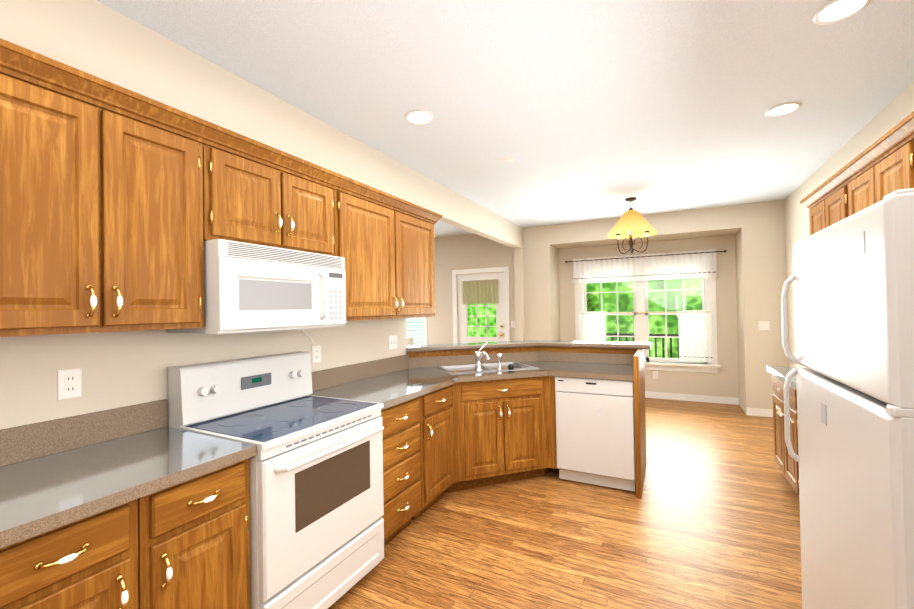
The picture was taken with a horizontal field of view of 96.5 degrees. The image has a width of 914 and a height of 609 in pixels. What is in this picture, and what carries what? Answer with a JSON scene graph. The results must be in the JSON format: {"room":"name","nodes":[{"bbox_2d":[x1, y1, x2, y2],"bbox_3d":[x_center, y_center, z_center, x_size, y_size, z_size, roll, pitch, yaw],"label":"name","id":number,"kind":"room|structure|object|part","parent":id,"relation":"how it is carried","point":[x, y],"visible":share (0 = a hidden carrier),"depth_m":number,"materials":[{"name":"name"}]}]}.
{"room":"kitchen","nodes":[
{"label":"kitchen","id":0,"kind":"room"},
{"bbox_2d":[0,0,524,429],"bbox_3d":[-0.819,0.111,3.091,0.120,2.744,8.130,-1,-1,27],"label":"wall","id":1,"kind":"structure","parent":0,"point":[96,38],"depth_m":1.94,"materials":[{"name":"beige paint"}]},
{"bbox_2d":[57,368,81,400],"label":"outlet","id":2,"kind":"object","parent":1,"relation":"attached to","point":[69,383],"depth_m":1.59,"materials":[{"name":"white plastic"}]},
{"bbox_2d":[0,38,211,336],"bbox_3d":[-1.390,-0.335,1.501,0.338,0.872,0.725,-1,-1,27],"label":"upper cabinet","id":3,"kind":"object","parent":1,"relation":"attached to","point":[119,205],"depth_m":1.41,"materials":[{"name":"brown wood"}]},
{"bbox_2d":[212,123,339,256],"bbox_3d":[-1.047,-0.523,2.172,0.338,0.493,0.771,-1,-1,27],"label":"upper cabinet","id":4,"kind":"object","parent":1,"relation":"attached to","point":[262,194],"depth_m":2.04,"materials":[{"name":"brown wood"}]},
{"bbox_2d":[166,239,345,333],"bbox_3d":[-0.985,-0.071,2.139,0.460,0.404,0.758,-1,-1,27],"label":"microwave","id":5,"kind":"object","parent":4,"relation":"attached to","point":[248,287],"visible":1,"depth_m":1.93,"materials":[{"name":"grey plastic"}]},
{"bbox_2d":[301,329,320,363],"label":"outlet","id":6,"kind":"object","parent":1,"relation":"attached to","point":[316,349],"depth_m":2.71,"materials":[{"name":"white plastic"}]},
{"bbox_2d":[0,351,633,466],"bbox_3d":[-0.219,0.486,2.088,1.844,0.124,4.424,-1,-1,27],"label":"backsplash","id":7,"kind":"structure","parent":1,"relation":"attached to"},
{"bbox_2d":[340,174,439,320],"bbox_3d":[-0.594,-0.330,3.037,0.338,0.872,1.172,-1,-1,27],"label":"upper cabinet","id":8,"kind":"object","parent":1,"relation":"attached to","point":[387,249],"depth_m":2.85,"materials":[{"name":"brown wood"}]},
{"bbox_2d":[388,335,396,349],"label":"outlet","id":9,"kind":"object","parent":1,"relation":"attached to","point":[392,340],"depth_m":3.46,"materials":[{"name":"white plastic"}]},
{"bbox_2d":[97,0,913,237],"bbox_3d":[-1.174,-1.274,3.628,8.250,0.050,8.990,-1,-1,27],"label":"ceiling","id":10,"kind":"structure","parent":0,"point":[584,110],"depth_m":2.39,"materials":[{"name":"paint"}]},
{"bbox_2d":[405,110,433,124],"bbox_3d":[-0.257,-1.268,2.759,0.197,0.012,0.202,-1,-1,27],"label":"recessed light","id":11,"kind":"object","parent":10,"relation":"in","point":[415,111],"depth_m":2.74,"materials":[{"name":"white metal"}]},
{"bbox_2d":[503,157,515,161],"bbox_3d":[0.457,-1.270,3.558,0.108,0.012,0.112,-1,-1,27],"label":"recessed light","id":12,"kind":"object","parent":10,"relation":"in","point":[508,159],"depth_m":3.56,"materials":[{"name":"white"}]},
{"bbox_2d":[607,197,656,253],"bbox_3d":[2.118,-0.950,4.957,0.566,0.674,0.566,-1,-1,27],"label":"pendant chandelier","id":13,"kind":"object","parent":10,"relation":"hanging from","point":[630,224],"visible":1,"depth_m":4.88,"materials":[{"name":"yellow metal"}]},
{"bbox_3d":[2.118,-0.993,4.957,0.566,0.300,0.566,-1,-1,27],"label":"lamp shade","id":14,"kind":"part","parent":13,"relation":"part of","materials":[{"name":"yellow glass"}]},
{"bbox_2d":[813,0,871,24],"bbox_3d":[1.702,-1.311,1.809,0.196,0.012,0.187,-1,-1,27],"label":"recessed light","id":15,"kind":"object","parent":10,"relation":"in","point":[816,20],"depth_m":1.84,"materials":[{"name":"white metal"}]},
{"bbox_2d":[328,398,801,608],"bbox_3d":[-1.018,1.520,3.808,8.250,0.050,9.470,-1,-1,27],"label":"floor","id":16,"kind":"structure","parent":0,"point":[710,519],"depth_m":2.53,"materials":[{"name":"brown wood"}]},
{"bbox_2d":[0,496,151,608],"bbox_3d":[-1.336,1.033,1.244,0.615,0.873,0.375,-1,-1,27],"label":"base cabinet","id":17,"kind":"object","parent":16,"relation":"on","point":[141,506],"depth_m":1.15,"materials":[{"name":"brown wood"}]},
{"bbox_2d":[0,424,255,547],"bbox_3d":[-1.420,0.576,1.075,0.641,0.040,1.519,-1,-1,27],"label":"countertop","id":18,"kind":"structure","parent":17,"relation":"on","point":[51,491],"depth_m":1.35,"materials":[{"name":"stone"}]},
{"bbox_2d":[148,448,256,608],"bbox_3d":[-1.162,1.034,1.579,0.615,0.873,0.381,-1,-1,27],"label":"base cabinet","id":19,"kind":"object","parent":16,"relation":"on","point":[201,526],"depth_m":1.44,"materials":[{"name":"brown wood"}]},
{"bbox_2d":[168,351,383,608],"bbox_3d":[-0.840,0.879,2.061,0.718,1.185,0.760,-1,-1,27],"label":"range","id":20,"kind":"object","parent":16,"relation":"on","point":[316,502],"visible":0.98,"depth_m":1.90,"materials":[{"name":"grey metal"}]},
{"bbox_2d":[252,377,261,382],"bbox_3d":[-1.069,0.404,2.181,0.001,0.025,0.060,-1,-1,27],"label":"clock","id":21,"kind":"object","parent":20,"relation":"on","point":[254,379],"depth_m":2.18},
{"bbox_3d":[-0.836,0.552,2.060,0.530,0.002,0.716,-1,-1,27],"label":"cooktop glass","id":22,"kind":"part","parent":20,"relation":"part of","materials":[{"name":"black glass"}]},
{"bbox_2d":[380,412,427,545],"bbox_3d":[-0.609,1.038,2.647,0.615,0.873,0.484,-1,-1,27],"label":"base cabinet","id":23,"kind":"object","parent":16,"relation":"on","point":[405,438],"depth_m":2.52,"materials":[{"name":"brown wood"}]},
{"bbox_2d":[407,337,412,345],"bbox_3d":[-1.282,1.043,6.701,0.880,0.980,0.820,-1,-1,27],"label":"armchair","id":24,"kind":"object","parent":16,"relation":"on","point":[409,340],"visible":0.06,"depth_m":6.78,"materials":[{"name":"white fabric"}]},
{"bbox_2d":[424,416,455,508],"bbox_3d":[-0.391,1.039,3.067,0.615,0.873,0.463,-1,-1,27],"label":"base cabinet","id":25,"kind":"object","parent":16,"relation":"on","point":[441,433],"depth_m":2.94,"materials":[{"name":"brown wood"}]},
{"bbox_2d":[380,352,643,498],"bbox_3d":[0.367,0.935,3.250,1.964,1.060,0.549,-1,-1,27],"label":"base cabinet","id":26,"kind":"object","parent":16,"relation":"on","point":[486,454],"depth_m":3.32,"materials":[{"name":"brown wood"}]},
{"bbox_2d":[310,372,555,431],"bbox_3d":[0.309,0.572,3.103,1.845,0.040,2.137,-1,-1,27],"label":"countertop","id":27,"kind":"structure","parent":26,"relation":"on","point":[502,403],"depth_m":3.17,"materials":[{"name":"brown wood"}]},
{"bbox_2d":[436,342,540,374],"bbox_3d":[0.261,0.530,3.610,0.919,0.430,0.919,-1,-1,27],"label":"sink","id":28,"kind":"object","parent":27,"relation":"in","point":[481,358],"depth_m":3.77,"materials":[{"name":"silver metal"}]},
{"bbox_2d":[461,378,541,475],"bbox_3d":[0.366,0.980,3.295,0.589,0.773,0.589,-1,-1,27],"label":"base cabinet","id":29,"kind":"object","parent":26,"relation":"attached to","point":[501,418],"depth_m":3.26,"materials":[{"name":"brown wood"}]},
{"bbox_2d":[407,340,651,363],"bbox_3d":[0.605,0.387,3.712,2.064,0.040,1.143,-1,-1,27],"label":"countertop","id":30,"kind":"structure","parent":26,"relation":"on","point":[603,350],"depth_m":3.82,"materials":[{"name":"grey stone"}]},
{"bbox_2d":[555,376,635,491],"bbox_3d":[1.210,1.015,3.478,0.600,0.856,0.600,-1,-1,27],"label":"dishwasher","id":31,"kind":"object","parent":16,"relation":"on","point":[595,431],"visible":1,"depth_m":3.21,"materials":[{"name":"white metal"}]},
{"bbox_2d":[640,364,646,478],"bbox_3d":[0.669,0.937,3.834,1.964,1.060,0.765,-1,-1,27],"label":"base cabinet","id":32,"kind":"object","parent":16,"relation":"on","point":[642,370],"depth_m":3.49,"materials":[{"name":"brown wood"}]},
{"bbox_2d":[772,373,793,488],"bbox_3d":[2.721,0.988,2.958,0.561,0.873,0.762,-1,-1,27],"label":"base cabinet","id":33,"kind":"object","parent":16,"relation":"on","point":[787,463],"depth_m":3.13,"materials":[{"name":"brown wood"}]},
{"bbox_2d":[766,365,805,388],"bbox_3d":[2.396,0.530,2.378,0.586,0.040,2.156,-1,-1,27],"label":"countertop","id":34,"kind":"structure","parent":33,"relation":"on","point":[781,372],"depth_m":3.18,"materials":[{"name":"beige stone"}]},
{"bbox_2d":[794,389,798,495],"bbox_3d":[2.384,0.986,2.309,0.561,0.873,0.700,-1,-1,27],"label":"base cabinet","id":35,"kind":"object","parent":16,"relation":"on","point":[796,466],"depth_m":2.79,"materials":[{"name":"brown wood"}]},
{"bbox_2d":[781,188,913,608],"bbox_3d":[1.551,0.574,1.124,0.872,1.696,0.820,-1,-1,27],"label":"refrigerator","id":36,"kind":"object","parent":16,"relation":"on","point":[852,277],"visible":1,"depth_m":1.13,"materials":[{"name":"white metal"}]},
{"bbox_2d":[427,200,788,413],"bbox_3d":[0.604,0.134,6.999,8.010,2.744,0.120,-1,-1,27],"label":"wall","id":37,"kind":"structure","parent":0,"point":[760,226],"depth_m":5.65,"materials":[{"name":"beige paint"}]},
{"bbox_2d":[406,317,422,344],"bbox_3d":[-1.115,0.124,7.878,1.150,1.340,0.020,-1,-1,27],"label":"window blinds","id":38,"kind":"object","parent":37,"relation":"attached to","point":[415,326],"depth_m":7.69,"materials":[{"name":"white plastic"}]},
{"bbox_2d":[423,267,509,344],"bbox_3d":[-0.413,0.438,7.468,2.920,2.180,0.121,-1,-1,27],"label":"door","id":39,"kind":"structure","parent":37,"relation":"attached to","point":[502,315],"depth_m":7.08,"materials":[{"name":"white wood"}]},
{"bbox_2d":[462,279,498,303],"bbox_3d":[0.398,-0.216,7.040,0.680,0.410,0.032,-1,-1,27],"label":"valance","id":40,"kind":"object","parent":39,"relation":"attached to","point":[479,291],"visible":0.92,"depth_m":7.04,"materials":[{"name":"fabric"}]},
{"bbox_2d":[738,398,748,414],"bbox_3d":[3.899,1.386,5.558,0.014,0.100,0.602,-1,-1,27],"label":"baseboard","id":41,"kind":"structure","parent":37,"relation":"attached to","point":[747,409],"depth_m":5.29,"materials":[{"name":"white wood"}]},
{"bbox_2d":[749,408,772,416],"bbox_3d":[3.958,1.380,5.196,0.420,0.100,0.014,-1,-1,27],"label":"baseboard","id":42,"kind":"structure","parent":37,"relation":"attached to","point":[752,411],"depth_m":5.22,"materials":[{"name":"white wood"}]},
{"bbox_2d":[758,321,769,329],"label":"light switch","id":43,"kind":"object","parent":37,"relation":"attached to","point":[763,325],"depth_m":5.20,"materials":[{"name":"white plastic"}]},
{"bbox_2d":[551,229,744,411],"bbox_3d":[2.809,0.181,6.273,2.770,2.560,0.620,-1,-1,27],"label":"wall","id":44,"kind":"structure","parent":0,"point":[727,380],"depth_m":6.06,"materials":[{"name":"beige paint"}]},
{"bbox_2d":[565,249,725,361],"bbox_3d":[2.875,0.039,6.396,2.292,1.645,0.099,-1,-1,27],"label":"curtains","id":45,"kind":"object","parent":44,"relation":"hanging from","point":[695,337],"visible":0.94,"depth_m":6.22,"materials":[{"name":"fabric"}]},
{"bbox_3d":[2.865,-0.743,6.410,2.292,0.040,0.088,-1,-1,27],"label":"rod","id":46,"kind":"part","parent":45,"relation":"part of","materials":[{"name":"grey metal"}]},
{"bbox_3d":[2.874,0.127,6.391,1.880,0.010,0.010,-1,-1,27],"label":"tier rod","id":47,"kind":"part","parent":45,"relation":"part of","materials":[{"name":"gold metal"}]},
{"bbox_2d":[575,278,720,372],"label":"window","id":48,"kind":"structure","parent":44,"relation":"in","point":[640,291],"depth_m":6.41,"materials":[{"name":"white wood"}]},
{"bbox_2d":[645,391,737,404],"bbox_3d":[2.919,1.412,6.433,2.560,0.100,0.014,-1,-1,27],"label":"baseboard","id":49,"kind":"structure","parent":44,"relation":"attached to","point":[722,400],"depth_m":6.11,"materials":[{"name":"white wood"}]},
{"bbox_2d":[785,81,913,366],"bbox_3d":[2.343,0.041,1.520,0.120,2.744,8.250,-1,-1,27],"label":"wall","id":50,"kind":"structure","parent":0,"point":[894,112],"depth_m":3.86,"materials":[{"name":"beige paint"}]},
{"bbox_2d":[804,171,843,235],"bbox_3d":[2.711,-0.387,2.755,0.338,0.872,0.763,-1,-1,27],"label":"upper cabinet","id":51,"kind":"object","parent":50,"relation":"attached to","point":[826,209],"depth_m":2.81,"materials":[{"name":"brown wood"}]},
{"bbox_2d":[840,119,907,218],"bbox_3d":[2.359,-0.390,2.076,0.338,0.872,0.765,-1,-1,27],"label":"upper cabinet","id":52,"kind":"object","parent":50,"relation":"attached to","point":[879,169],"depth_m":2.13,"materials":[{"name":"brown wood"}]},
{"bbox_2d":[904,111,913,188],"bbox_3d":[2.089,-0.391,1.556,0.338,0.872,0.408,-1,-1,27],"label":"upper cabinet","id":53,"kind":"object","parent":50,"relation":"attached to","point":[908,123],"depth_m":1.84,"materials":[{"name":"brown wood"}]},
{"label":"outside","id":54,"kind":"structure","parent":0,"visible":0},
{"bbox_2d":[406,278,701,357],"bbox_3d":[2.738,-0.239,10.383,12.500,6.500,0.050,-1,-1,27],"label":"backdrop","id":55,"kind":"structure","parent":54,"point":[491,320],"depth_m":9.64,"materials":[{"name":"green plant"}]}
]}

